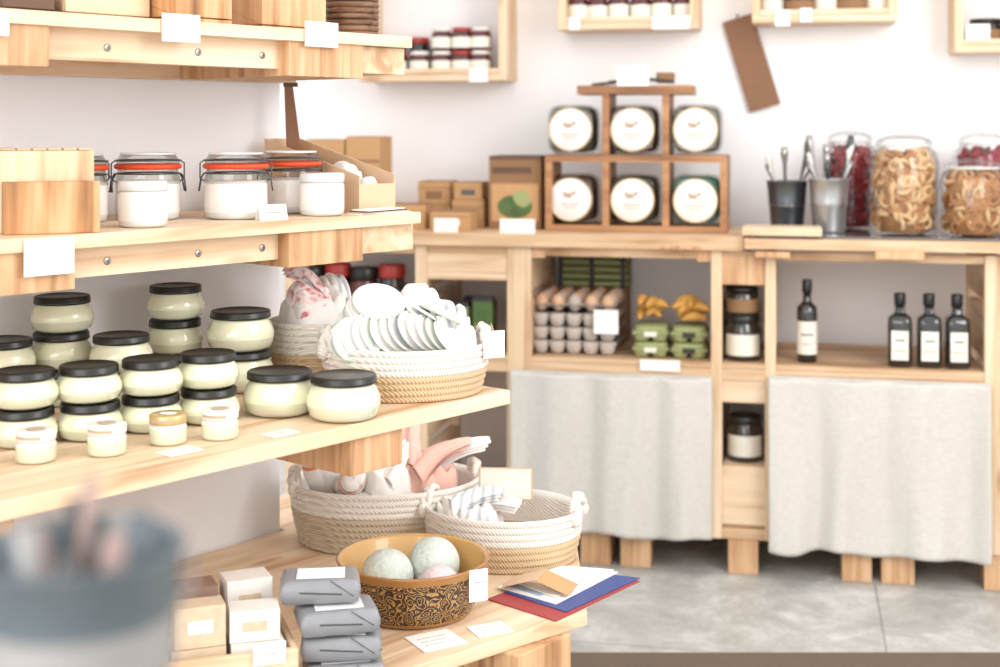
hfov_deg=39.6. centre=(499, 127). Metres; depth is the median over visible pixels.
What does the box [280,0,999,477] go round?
wall
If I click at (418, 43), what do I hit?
jar
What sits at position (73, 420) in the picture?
jar
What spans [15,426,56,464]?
jar
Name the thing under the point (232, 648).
soap bar
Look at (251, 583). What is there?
soap bar
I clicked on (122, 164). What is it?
jar
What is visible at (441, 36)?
jar
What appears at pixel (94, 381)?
jar
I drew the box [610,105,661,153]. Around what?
candy jar
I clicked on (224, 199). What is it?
jar
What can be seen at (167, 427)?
jar
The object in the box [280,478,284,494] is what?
baseboard
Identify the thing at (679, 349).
egg carton
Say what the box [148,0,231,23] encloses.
wooden crate
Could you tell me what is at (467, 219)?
kraft box
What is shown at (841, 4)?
jar
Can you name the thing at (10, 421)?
jar
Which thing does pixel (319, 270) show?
jar
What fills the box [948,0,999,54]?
shelf
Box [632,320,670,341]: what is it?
egg carton
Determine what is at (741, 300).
jar
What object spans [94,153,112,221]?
jar
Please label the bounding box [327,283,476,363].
pads
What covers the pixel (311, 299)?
folded cloths
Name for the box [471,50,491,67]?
jar
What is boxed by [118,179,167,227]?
candle jar
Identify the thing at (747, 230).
wooden tray
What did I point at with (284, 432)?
price card
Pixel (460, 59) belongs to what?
jar
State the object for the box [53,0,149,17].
wooden crate
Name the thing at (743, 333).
jar
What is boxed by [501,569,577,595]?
card
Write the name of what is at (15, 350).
jar
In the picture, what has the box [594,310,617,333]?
price tag
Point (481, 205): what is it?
kraft box
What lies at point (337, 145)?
kraft box
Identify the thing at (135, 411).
jar
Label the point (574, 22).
price tag
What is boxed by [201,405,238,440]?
jar
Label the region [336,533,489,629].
patterned bowl
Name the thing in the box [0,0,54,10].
wooden crate
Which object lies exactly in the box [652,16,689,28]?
price tag
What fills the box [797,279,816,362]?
olive oil bottle
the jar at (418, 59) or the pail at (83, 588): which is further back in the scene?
the jar at (418, 59)
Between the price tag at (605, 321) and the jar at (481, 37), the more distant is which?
the jar at (481, 37)
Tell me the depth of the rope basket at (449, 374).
2.25 m
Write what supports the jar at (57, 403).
on the display shelf at (375, 443)
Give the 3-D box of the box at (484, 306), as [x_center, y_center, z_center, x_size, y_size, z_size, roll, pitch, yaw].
[-0.045,0.587,4.181,0.060,0.165,0.061,0,0,13]
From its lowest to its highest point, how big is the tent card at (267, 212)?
0.026 m
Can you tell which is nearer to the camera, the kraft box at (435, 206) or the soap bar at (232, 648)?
the soap bar at (232, 648)
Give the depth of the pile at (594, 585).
2.33 m
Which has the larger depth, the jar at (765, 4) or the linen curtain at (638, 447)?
the jar at (765, 4)
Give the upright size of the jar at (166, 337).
0.058 m
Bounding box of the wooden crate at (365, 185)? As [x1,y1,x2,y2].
[265,138,394,211]
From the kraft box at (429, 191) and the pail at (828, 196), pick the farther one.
the kraft box at (429, 191)
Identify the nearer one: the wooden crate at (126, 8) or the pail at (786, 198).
the wooden crate at (126, 8)
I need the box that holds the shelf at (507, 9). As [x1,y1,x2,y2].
[360,0,516,82]
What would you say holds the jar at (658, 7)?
in the shelf at (616, 24)
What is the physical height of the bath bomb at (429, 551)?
0.086 m
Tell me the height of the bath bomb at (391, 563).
0.086 m
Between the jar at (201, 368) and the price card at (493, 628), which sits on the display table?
the price card at (493, 628)
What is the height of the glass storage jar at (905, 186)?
0.285 m
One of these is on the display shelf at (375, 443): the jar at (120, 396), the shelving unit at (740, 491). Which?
the jar at (120, 396)
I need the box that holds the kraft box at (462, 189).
[454,181,488,198]
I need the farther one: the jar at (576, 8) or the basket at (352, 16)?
the jar at (576, 8)
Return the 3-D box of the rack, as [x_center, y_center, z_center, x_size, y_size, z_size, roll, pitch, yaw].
[0.419,0.091,4.216,0.545,0.436,0.180,0,0,12]
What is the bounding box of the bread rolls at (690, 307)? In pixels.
[672,294,710,320]
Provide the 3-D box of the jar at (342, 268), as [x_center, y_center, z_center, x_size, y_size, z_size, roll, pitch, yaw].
[-0.504,0.544,4.320,0.090,0.250,0.090,0,0,12]
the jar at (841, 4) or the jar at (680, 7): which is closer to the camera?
the jar at (841, 4)
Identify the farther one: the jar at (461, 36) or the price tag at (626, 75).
the jar at (461, 36)
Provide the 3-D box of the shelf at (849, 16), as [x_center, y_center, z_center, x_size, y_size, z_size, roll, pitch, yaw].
[1.001,-0.549,4.301,0.433,0.453,0.168,0,0,12]
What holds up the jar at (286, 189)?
on the wooden display shelf at (192, 239)
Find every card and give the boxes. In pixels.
[156,445,203,456]
[255,204,287,220]
[261,429,300,437]
[404,628,467,652]
[466,621,513,637]
[479,467,532,500]
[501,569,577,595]
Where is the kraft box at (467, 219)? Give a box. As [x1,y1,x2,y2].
[430,209,476,230]
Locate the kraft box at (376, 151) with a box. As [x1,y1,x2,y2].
[346,136,391,172]
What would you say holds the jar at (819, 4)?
in the shelf at (849, 16)
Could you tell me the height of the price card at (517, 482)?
0.060 m
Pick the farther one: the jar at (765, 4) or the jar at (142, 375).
the jar at (765, 4)
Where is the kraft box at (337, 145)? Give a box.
[306,139,345,155]
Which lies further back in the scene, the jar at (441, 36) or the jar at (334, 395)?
the jar at (441, 36)
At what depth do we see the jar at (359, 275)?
4.27 m
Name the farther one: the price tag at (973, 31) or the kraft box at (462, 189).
the kraft box at (462, 189)
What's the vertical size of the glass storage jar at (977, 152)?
0.290 m
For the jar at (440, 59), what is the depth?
4.50 m
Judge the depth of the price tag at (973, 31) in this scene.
4.12 m
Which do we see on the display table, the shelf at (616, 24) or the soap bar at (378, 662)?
the soap bar at (378, 662)
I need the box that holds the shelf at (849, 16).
[752,0,896,26]
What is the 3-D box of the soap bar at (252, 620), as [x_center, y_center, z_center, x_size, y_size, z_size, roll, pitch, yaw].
[-0.341,0.683,1.926,0.068,0.042,0.049,0,0,-14]
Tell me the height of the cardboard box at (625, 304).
0.165 m
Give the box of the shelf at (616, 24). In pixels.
[558,0,701,33]
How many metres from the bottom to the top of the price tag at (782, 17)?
0.049 m
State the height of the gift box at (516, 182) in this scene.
0.224 m
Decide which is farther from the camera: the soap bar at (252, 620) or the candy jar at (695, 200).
the candy jar at (695, 200)
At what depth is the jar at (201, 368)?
2.08 m
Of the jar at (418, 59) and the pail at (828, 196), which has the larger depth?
the jar at (418, 59)
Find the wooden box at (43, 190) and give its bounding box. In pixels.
[0,148,99,234]
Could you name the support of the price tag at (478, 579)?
attached to the patterned bowl
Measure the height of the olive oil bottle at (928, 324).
0.205 m
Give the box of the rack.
[545,85,729,232]
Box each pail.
[0,475,194,666]
[765,141,809,224]
[806,135,853,232]
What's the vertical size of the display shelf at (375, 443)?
0.082 m
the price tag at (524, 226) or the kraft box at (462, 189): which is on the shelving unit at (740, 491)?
the price tag at (524, 226)
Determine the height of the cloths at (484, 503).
0.102 m
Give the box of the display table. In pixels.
[180,493,586,666]
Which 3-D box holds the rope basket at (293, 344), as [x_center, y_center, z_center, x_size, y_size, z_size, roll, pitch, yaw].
[-0.324,0.395,2.530,0.182,0.100,0.212,0,0,40]
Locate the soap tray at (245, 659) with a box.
[174,610,297,666]
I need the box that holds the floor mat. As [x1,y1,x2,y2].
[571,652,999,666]
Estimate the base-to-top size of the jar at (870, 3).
0.090 m
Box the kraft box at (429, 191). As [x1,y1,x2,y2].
[418,180,458,203]
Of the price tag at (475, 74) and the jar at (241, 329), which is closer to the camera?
the jar at (241, 329)
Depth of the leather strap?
2.63 m
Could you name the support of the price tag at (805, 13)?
attached to the shelf at (849, 16)
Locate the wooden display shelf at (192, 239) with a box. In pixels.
[0,210,420,295]
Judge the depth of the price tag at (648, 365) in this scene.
3.99 m
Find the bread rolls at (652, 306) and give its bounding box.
[636,294,668,319]
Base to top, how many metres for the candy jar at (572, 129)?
0.150 m
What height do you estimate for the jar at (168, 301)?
0.058 m
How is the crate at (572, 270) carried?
on the cardboard box at (625, 304)
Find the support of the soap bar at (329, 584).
on the soap bar at (362, 615)
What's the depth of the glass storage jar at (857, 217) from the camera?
4.16 m
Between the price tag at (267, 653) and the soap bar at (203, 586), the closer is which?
the price tag at (267, 653)
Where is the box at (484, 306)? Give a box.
[473,295,496,330]
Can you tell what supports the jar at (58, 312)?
on the jar at (54, 350)
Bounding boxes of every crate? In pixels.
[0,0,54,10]
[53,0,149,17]
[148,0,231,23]
[227,0,325,28]
[557,256,631,287]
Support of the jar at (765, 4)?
in the shelf at (849, 16)
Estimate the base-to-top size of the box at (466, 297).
0.145 m
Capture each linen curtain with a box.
[510,369,711,540]
[768,375,991,565]
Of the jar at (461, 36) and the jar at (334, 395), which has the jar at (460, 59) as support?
the jar at (461, 36)
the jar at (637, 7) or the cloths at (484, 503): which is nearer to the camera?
the cloths at (484, 503)
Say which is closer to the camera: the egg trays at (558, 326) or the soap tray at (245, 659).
the soap tray at (245, 659)
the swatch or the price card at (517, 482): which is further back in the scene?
the swatch
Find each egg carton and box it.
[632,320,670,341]
[632,337,670,356]
[670,321,708,342]
[670,338,708,358]
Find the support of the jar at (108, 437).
on the display shelf at (375, 443)
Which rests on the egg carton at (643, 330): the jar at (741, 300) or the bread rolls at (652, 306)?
the bread rolls at (652, 306)
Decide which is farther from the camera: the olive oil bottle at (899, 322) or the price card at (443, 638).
the olive oil bottle at (899, 322)
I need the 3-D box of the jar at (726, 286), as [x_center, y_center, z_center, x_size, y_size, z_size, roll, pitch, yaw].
[0.727,0.488,4.191,0.096,0.120,0.096,0,0,12]
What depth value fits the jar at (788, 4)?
4.26 m
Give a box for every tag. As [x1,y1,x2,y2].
[0,11,8,35]
[24,236,73,276]
[162,13,199,42]
[253,640,285,665]
[305,21,337,47]
[434,218,457,231]
[469,68,487,81]
[469,568,487,602]
[484,323,504,358]
[500,219,534,233]
[569,17,579,29]
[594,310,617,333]
[617,66,648,85]
[640,359,679,371]
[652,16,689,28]
[775,10,789,25]
[800,8,811,21]
[966,24,989,39]
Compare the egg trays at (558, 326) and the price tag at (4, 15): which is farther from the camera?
the egg trays at (558, 326)
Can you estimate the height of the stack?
0.008 m
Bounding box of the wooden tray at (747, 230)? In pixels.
[742,225,821,236]
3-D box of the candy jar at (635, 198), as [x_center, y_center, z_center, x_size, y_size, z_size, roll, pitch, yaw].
[0.409,0.215,4.209,0.150,0.150,0.149,0,0,12]
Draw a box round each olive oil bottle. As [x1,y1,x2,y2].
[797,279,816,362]
[888,292,911,367]
[916,293,941,368]
[944,294,969,369]
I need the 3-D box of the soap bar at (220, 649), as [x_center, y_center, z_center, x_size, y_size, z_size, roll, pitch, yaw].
[-0.415,0.730,1.902,0.072,0.050,0.056,0,0,-18]
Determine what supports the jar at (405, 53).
in the shelf at (507, 9)
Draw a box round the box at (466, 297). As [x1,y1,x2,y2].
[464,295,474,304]
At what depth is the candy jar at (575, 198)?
4.18 m
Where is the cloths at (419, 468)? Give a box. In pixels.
[302,425,490,495]
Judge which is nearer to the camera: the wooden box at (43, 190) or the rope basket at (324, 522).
the wooden box at (43, 190)
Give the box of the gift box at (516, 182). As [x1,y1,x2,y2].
[489,155,544,229]
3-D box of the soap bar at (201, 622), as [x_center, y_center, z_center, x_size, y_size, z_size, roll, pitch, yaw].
[-0.412,0.676,1.898,0.068,0.055,0.041,0,0,-21]
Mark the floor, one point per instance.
(688, 600)
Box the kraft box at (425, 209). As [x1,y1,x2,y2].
[395,202,432,228]
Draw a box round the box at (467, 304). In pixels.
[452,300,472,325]
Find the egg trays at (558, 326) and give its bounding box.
[533,285,625,354]
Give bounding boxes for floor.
[566,533,999,651]
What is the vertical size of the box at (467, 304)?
0.145 m
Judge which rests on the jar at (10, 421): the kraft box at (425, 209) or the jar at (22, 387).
the jar at (22, 387)
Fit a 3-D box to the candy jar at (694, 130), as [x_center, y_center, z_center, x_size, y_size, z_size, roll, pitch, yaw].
[0.591,0.005,4.170,0.150,0.150,0.149,0,0,12]
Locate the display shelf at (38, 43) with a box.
[0,8,411,82]
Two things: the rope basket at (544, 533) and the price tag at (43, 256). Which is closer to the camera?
the price tag at (43, 256)
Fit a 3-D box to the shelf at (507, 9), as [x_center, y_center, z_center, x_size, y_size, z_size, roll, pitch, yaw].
[-0.201,-0.390,4.556,0.490,0.476,0.168,0,0,12]
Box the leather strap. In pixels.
[283,83,300,149]
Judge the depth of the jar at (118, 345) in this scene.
2.19 m
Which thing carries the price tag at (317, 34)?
attached to the display shelf at (38, 43)
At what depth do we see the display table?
2.21 m
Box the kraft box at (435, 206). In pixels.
[433,204,451,209]
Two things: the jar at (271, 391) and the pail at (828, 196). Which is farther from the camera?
the pail at (828, 196)
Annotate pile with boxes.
[488,566,639,620]
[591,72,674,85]
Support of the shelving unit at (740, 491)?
on the floor
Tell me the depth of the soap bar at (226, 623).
1.98 m
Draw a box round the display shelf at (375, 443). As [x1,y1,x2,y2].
[0,358,509,529]
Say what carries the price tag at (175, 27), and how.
attached to the display shelf at (38, 43)
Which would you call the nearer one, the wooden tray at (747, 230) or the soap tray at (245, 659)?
the soap tray at (245, 659)
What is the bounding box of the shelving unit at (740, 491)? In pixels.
[285,226,999,590]
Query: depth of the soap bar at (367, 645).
1.94 m
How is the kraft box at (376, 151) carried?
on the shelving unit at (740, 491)
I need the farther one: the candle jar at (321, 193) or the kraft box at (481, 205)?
the kraft box at (481, 205)
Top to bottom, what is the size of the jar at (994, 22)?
0.080 m
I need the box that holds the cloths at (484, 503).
[437,486,524,521]
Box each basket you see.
[269,316,327,372]
[287,456,480,553]
[316,321,491,402]
[326,0,378,34]
[417,483,587,574]
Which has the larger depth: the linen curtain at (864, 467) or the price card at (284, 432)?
the linen curtain at (864, 467)
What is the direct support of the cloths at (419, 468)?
in the rope basket at (324, 522)
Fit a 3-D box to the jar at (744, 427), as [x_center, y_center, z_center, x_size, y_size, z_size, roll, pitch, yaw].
[0.713,0.898,4.041,0.100,0.130,0.100,0,0,12]
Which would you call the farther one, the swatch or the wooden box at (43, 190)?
the swatch
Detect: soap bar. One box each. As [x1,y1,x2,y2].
[174,645,225,660]
[177,595,225,650]
[178,575,217,598]
[220,567,271,624]
[226,623,227,654]
[227,632,283,653]
[228,597,279,643]
[280,565,360,604]
[293,594,380,637]
[300,626,381,661]
[302,654,384,666]
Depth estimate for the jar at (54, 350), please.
2.21 m
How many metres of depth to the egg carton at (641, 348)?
4.05 m
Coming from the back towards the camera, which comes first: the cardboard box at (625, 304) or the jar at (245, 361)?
the cardboard box at (625, 304)
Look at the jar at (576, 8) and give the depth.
4.42 m
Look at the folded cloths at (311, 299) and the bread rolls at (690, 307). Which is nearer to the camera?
the folded cloths at (311, 299)
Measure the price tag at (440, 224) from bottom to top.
0.054 m
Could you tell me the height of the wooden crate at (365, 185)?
0.130 m
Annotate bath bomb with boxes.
[361,548,413,578]
[409,536,459,578]
[418,564,456,578]
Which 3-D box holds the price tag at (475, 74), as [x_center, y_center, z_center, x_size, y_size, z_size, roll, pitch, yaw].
[-0.069,-0.169,4.437,0.062,0.045,0.002,0,0,12]
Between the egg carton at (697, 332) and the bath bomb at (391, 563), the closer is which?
the bath bomb at (391, 563)
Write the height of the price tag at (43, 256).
0.052 m
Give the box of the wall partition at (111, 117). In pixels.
[0,75,279,559]
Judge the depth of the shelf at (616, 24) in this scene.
4.37 m
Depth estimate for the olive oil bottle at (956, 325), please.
3.85 m
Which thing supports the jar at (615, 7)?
in the shelf at (616, 24)
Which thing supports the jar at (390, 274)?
on the shelving unit at (740, 491)
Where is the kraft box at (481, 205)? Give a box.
[452,198,488,227]
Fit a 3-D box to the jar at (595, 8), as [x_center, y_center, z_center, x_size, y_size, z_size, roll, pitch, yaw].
[0.313,-0.380,4.433,0.068,0.095,0.068,0,0,12]
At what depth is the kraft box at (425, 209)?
4.25 m
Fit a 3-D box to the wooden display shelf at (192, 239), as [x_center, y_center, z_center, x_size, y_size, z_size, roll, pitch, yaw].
[-0.750,0.190,2.068,0.354,0.078,1.450,0,0,41]
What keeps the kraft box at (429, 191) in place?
on the kraft box at (435, 206)
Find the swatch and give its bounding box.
[723,13,779,111]
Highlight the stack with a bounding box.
[345,207,411,214]
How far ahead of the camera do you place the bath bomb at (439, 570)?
2.21 m
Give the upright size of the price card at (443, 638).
0.001 m
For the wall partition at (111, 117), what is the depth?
2.52 m
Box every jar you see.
[0,335,35,367]
[0,365,58,410]
[0,404,57,448]
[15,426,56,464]
[30,292,93,333]
[31,329,91,369]
[53,370,60,406]
[56,359,121,403]
[57,398,123,441]
[87,419,126,457]
[89,330,152,373]
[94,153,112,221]
[109,152,186,219]
[117,374,123,409]
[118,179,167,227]
[119,354,182,396]
[120,391,182,433]
[146,282,204,320]
[148,317,203,354]
[149,410,186,445]
[179,348,238,389]
[179,384,239,424]
[198,152,272,219]
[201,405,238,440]
[206,306,273,352]
[234,348,272,392]
[243,365,312,417]
[257,150,322,213]
[299,172,344,215]
[306,369,380,422]
[308,264,324,276]
[325,262,350,284]
[349,265,378,296]
[379,263,405,291]
[404,52,407,68]
[410,37,429,56]
[410,51,429,68]
[431,27,451,50]
[431,51,451,68]
[451,27,470,50]
[451,51,470,67]
[471,27,491,50]
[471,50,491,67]
[548,105,600,153]
[552,173,600,222]
[568,0,587,16]
[587,0,607,22]
[608,0,629,16]
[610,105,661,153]
[610,173,661,223]
[630,0,650,15]
[651,0,672,15]
[671,104,722,154]
[671,174,719,224]
[673,0,689,15]
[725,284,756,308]
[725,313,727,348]
[726,285,759,315]
[726,314,760,361]
[728,411,761,462]
[761,0,783,9]
[784,0,814,9]
[815,0,836,14]
[822,130,877,228]
[837,0,866,14]
[867,0,886,7]
[869,134,938,235]
[940,159,999,237]
[953,132,999,173]
[970,18,999,38]
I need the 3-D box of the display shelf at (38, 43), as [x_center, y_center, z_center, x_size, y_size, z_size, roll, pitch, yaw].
[-0.759,-0.126,2.075,0.332,0.078,1.450,0,0,41]
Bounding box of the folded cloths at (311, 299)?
[278,266,350,324]
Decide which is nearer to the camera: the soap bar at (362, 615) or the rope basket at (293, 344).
the soap bar at (362, 615)
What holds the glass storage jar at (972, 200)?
on the shelving unit at (740, 491)
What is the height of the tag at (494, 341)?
0.058 m
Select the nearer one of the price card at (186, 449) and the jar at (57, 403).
the price card at (186, 449)

